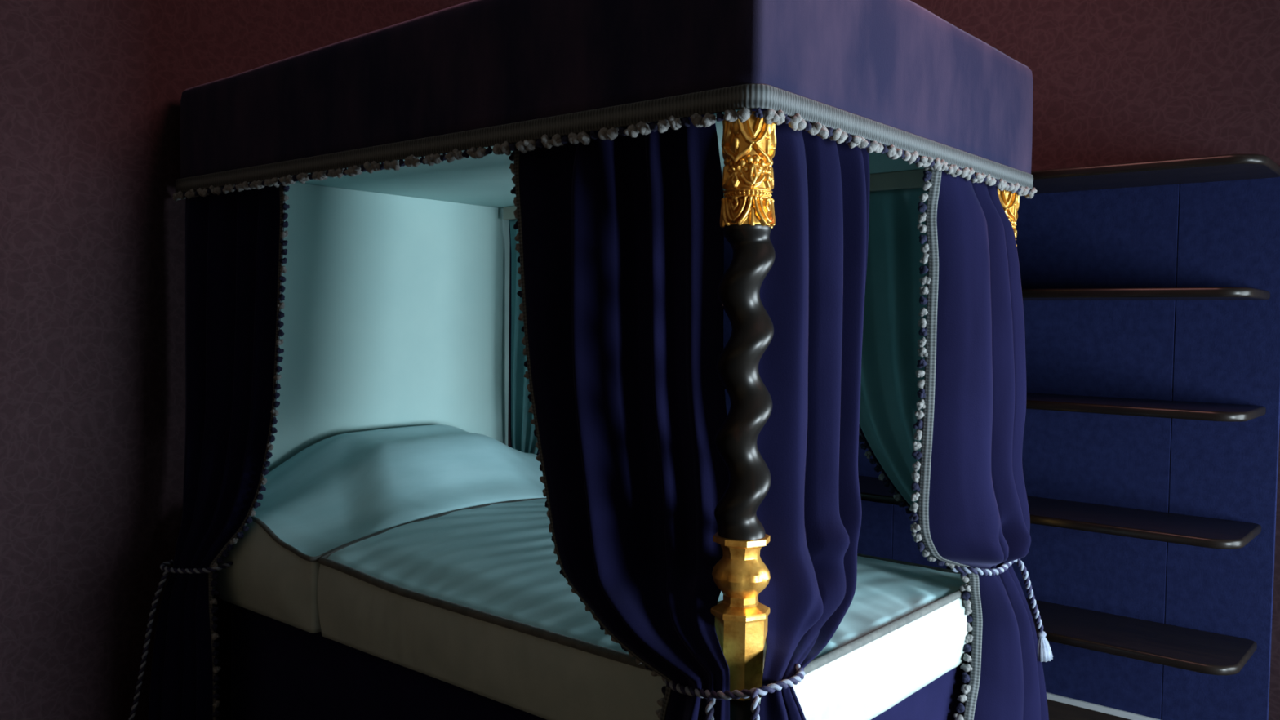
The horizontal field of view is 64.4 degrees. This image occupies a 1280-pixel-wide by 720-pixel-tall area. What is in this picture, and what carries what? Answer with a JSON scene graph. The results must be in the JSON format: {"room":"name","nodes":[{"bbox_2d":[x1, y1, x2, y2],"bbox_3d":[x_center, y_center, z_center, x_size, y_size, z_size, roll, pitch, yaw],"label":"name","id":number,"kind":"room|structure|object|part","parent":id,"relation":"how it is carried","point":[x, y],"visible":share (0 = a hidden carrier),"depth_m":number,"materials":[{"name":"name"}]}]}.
{"room":"bedroom","nodes":[
{"label":"bedroom","id":0,"kind":"room"},
{"bbox_2d":[0,0,511,719],"bbox_3d":[-2.006,-0.379,2.757,0.100,3.500,5.370,3,3,40],"label":"wall","id":1,"kind":"structure","parent":0,"point":[92,228],"depth_m":3.11,"materials":[{"name":"paint"}]},
{"bbox_2d":[910,0,1279,719],"bbox_3d":[1.889,-0.332,2.923,5.645,3.500,0.100,3,3,40],"label":"wall","id":2,"kind":"structure","parent":0,"point":[1115,82],"depth_m":3.13,"materials":[{"name":"paint"}]},
{"bbox_2d":[723,153,1279,719],"bbox_3d":[0.662,0.238,3.669,2.760,1.662,0.363,3,3,40],"label":"wall shelf unit","id":3,"kind":"object","parent":2,"relation":"attached to","point":[1151,289],"visible":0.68,"depth_m":3.08,"materials":[{"name":"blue wood"}]},
{"bbox_3d":[0.589,0.226,3.956,0.878,1.662,0.018,3,3,40],"label":"panel","id":4,"kind":"part","parent":3,"relation":"part of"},
{"bbox_3d":[0.666,0.101,3.651,2.680,0.026,0.345,3,3,40],"label":"shelf","id":5,"kind":"part","parent":3,"relation":"part of","materials":[{"name":"brown wood"}]},
{"bbox_3d":[1.271,0.258,3.382,0.901,1.662,0.018,3,3,40],"label":"panel","id":6,"kind":"part","parent":3,"relation":"part of","materials":[{"name":"blue fabric"}]},
{"bbox_3d":[0.662,0.442,3.664,2.680,0.026,0.345,3,3,40],"label":"shelf","id":7,"kind":"part","parent":3,"relation":"part of","materials":[{"name":"brown wood"}]},
{"bbox_3d":[0.657,0.782,3.677,2.680,0.026,0.345,3,3,40],"label":"shelf","id":8,"kind":"part","parent":3,"relation":"part of","materials":[{"name":"brown wood"}]},
{"bbox_3d":[0.671,-0.229,3.638,2.680,0.026,0.345,3,3,40],"label":"shelf","id":9,"kind":"part","parent":3,"relation":"part of","materials":[{"name":"brown wood"}]},
{"bbox_3d":[0.683,-0.576,3.618,2.700,0.026,0.345,3,3,40],"label":"shelf","id":10,"kind":"part","parent":3,"relation":"part of","materials":[{"name":"brown wood"}]},
{"bbox_3d":[1.723,0.279,3.002,0.277,1.662,0.018,3,3,40],"label":"panel","id":11,"kind":"part","parent":3,"relation":"part of","materials":[{"name":"blue fabric"}]},
{"bbox_2d":[1047,699,1130,719],"bbox_3d":[0.760,1.225,3.840,2.760,0.285,0.018,3,3,40],"label":"baseboard","id":12,"kind":"structure","parent":2,"relation":"attached to","point":[1057,710],"depth_m":3.29,"materials":[{"name":"brown wood"}]},
{"bbox_2d":[1046,692,1161,719],"bbox_3d":[0.759,1.074,3.830,2.760,0.018,0.028,3,3,40],"label":"trim","id":13,"kind":"structure","parent":2,"relation":"attached to","point":[1125,714],"depth_m":3.23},
{"bbox_3d":[0.128,1.520,1.011,5.745,0.100,5.370,3,3,40],"label":"floor","id":14,"kind":"structure","parent":0,"visible":0},
{"bbox_2d":[172,0,1037,719],"bbox_3d":[-0.187,0.264,3.090,2.241,2.239,1.448,3,3,40],"label":"bed","id":15,"kind":"object","parent":14,"relation":"on","point":[392,146],"visible":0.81,"depth_m":2.56,"materials":[{"name":"fabric"}]},
{"bbox_2d":[148,180,289,719],"bbox_3d":[-1.278,0.389,3.128,0.548,1.925,0.138,2,2,20],"label":"curtain","id":16,"kind":"object","parent":15,"relation":"hanging from","point":[235,242],"visible":0.96,"depth_m":3.12,"materials":[{"name":"fabric"}]},
{"bbox_2d":[128,560,232,719],"bbox_3d":[-1.435,0.926,3.175,0.360,0.620,0.154,1,2,6],"label":"cord","id":17,"kind":"object","parent":16,"relation":"attached to","point":[163,566],"visible":1,"depth_m":3.15,"materials":[{"name":"white fabric"}]},
{"bbox_3d":[-0.994,0.061,3.813,0.030,1.366,1.320,3,3,40],"label":"headboard panel","id":18,"kind":"part","parent":15,"relation":"part of","materials":[{"name":"teal fabric"}]},
{"bbox_2d":[213,424,546,633],"bbox_3d":[-0.790,0.511,3.578,0.673,0.498,1.294,3,3,40],"label":"pillow","id":19,"kind":"object","parent":15,"relation":"on","point":[339,491],"visible":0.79,"depth_m":3.31,"materials":[{"name":"teal fabric"}]},
{"bbox_2d":[508,219,539,455],"bbox_3d":[-0.417,0.366,4.164,0.364,1.906,0.086,3,3,40],"label":"curtain","id":20,"kind":"object","parent":15,"relation":"hanging from","point":[522,438],"visible":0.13,"depth_m":4.21,"materials":[{"name":"fabric"}]},
{"bbox_2d":[508,113,729,719],"bbox_3d":[-0.065,0.446,2.114,0.716,1.924,0.236,3,3,40],"label":"curtain","id":21,"kind":"object","parent":15,"relation":"hanging from","point":[620,246],"visible":0.95,"depth_m":2.10,"materials":[{"name":"fabric"}]},
{"bbox_2d":[664,663,804,719],"bbox_3d":[0.157,0.760,1.933,0.304,0.387,0.224,3,3,40],"label":"cord","id":22,"kind":"object","parent":21,"relation":"attached to","point":[711,696],"visible":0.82,"depth_m":1.82,"materials":[{"name":"white fabric"}]},
{"bbox_2d":[317,498,972,719],"bbox_3d":[0.006,0.662,2.922,1.588,0.285,1.236,3,3,40],"label":"mattress","id":23,"kind":"object","parent":15,"relation":"on","point":[477,600],"visible":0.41,"depth_m":2.56,"materials":[{"name":"fabric"}]},
{"bbox_3d":[0.218,-0.571,3.555,2.030,0.051,0.027,3,3,40],"label":"curtain rail","id":24,"kind":"part","parent":15,"relation":"part of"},
{"bbox_3d":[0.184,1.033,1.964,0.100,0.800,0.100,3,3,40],"label":"corner post","id":25,"kind":"part","parent":15,"relation":"part of","materials":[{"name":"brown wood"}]},
{"bbox_2d":[751,108,869,719],"bbox_3d":[0.337,0.454,2.103,0.228,1.911,0.589,2,2,23],"label":"curtain","id":26,"kind":"object","parent":15,"relation":"hanging from","point":[812,293],"visible":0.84,"depth_m":2.08,"materials":[{"name":"fabric"}]},
{"bbox_2d":[858,187,970,684],"bbox_3d":[0.792,0.422,3.134,0.583,1.906,0.074,2,3,34],"label":"curtain","id":27,"kind":"object","parent":15,"relation":"hanging from","point":[889,388],"visible":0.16,"depth_m":3.12,"materials":[{"name":"fabric"}]},
{"bbox_2d":[909,166,1048,719],"bbox_3d":[0.953,0.432,2.767,0.213,1.921,0.634,3,3,40],"label":"curtain","id":28,"kind":"object","parent":15,"relation":"hanging from","point":[972,505],"visible":0.99,"depth_m":2.61,"materials":[{"name":"fabric"}]},
{"bbox_2d":[951,558,1053,662],"bbox_3d":[0.993,0.694,2.781,0.437,0.325,0.090,-1,3,-40],"label":"cord","id":29,"kind":"object","parent":28,"relation":"attached to","point":[1044,651],"visible":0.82,"depth_m":2.84,"materials":[{"name":"white fabric"}]}
]}

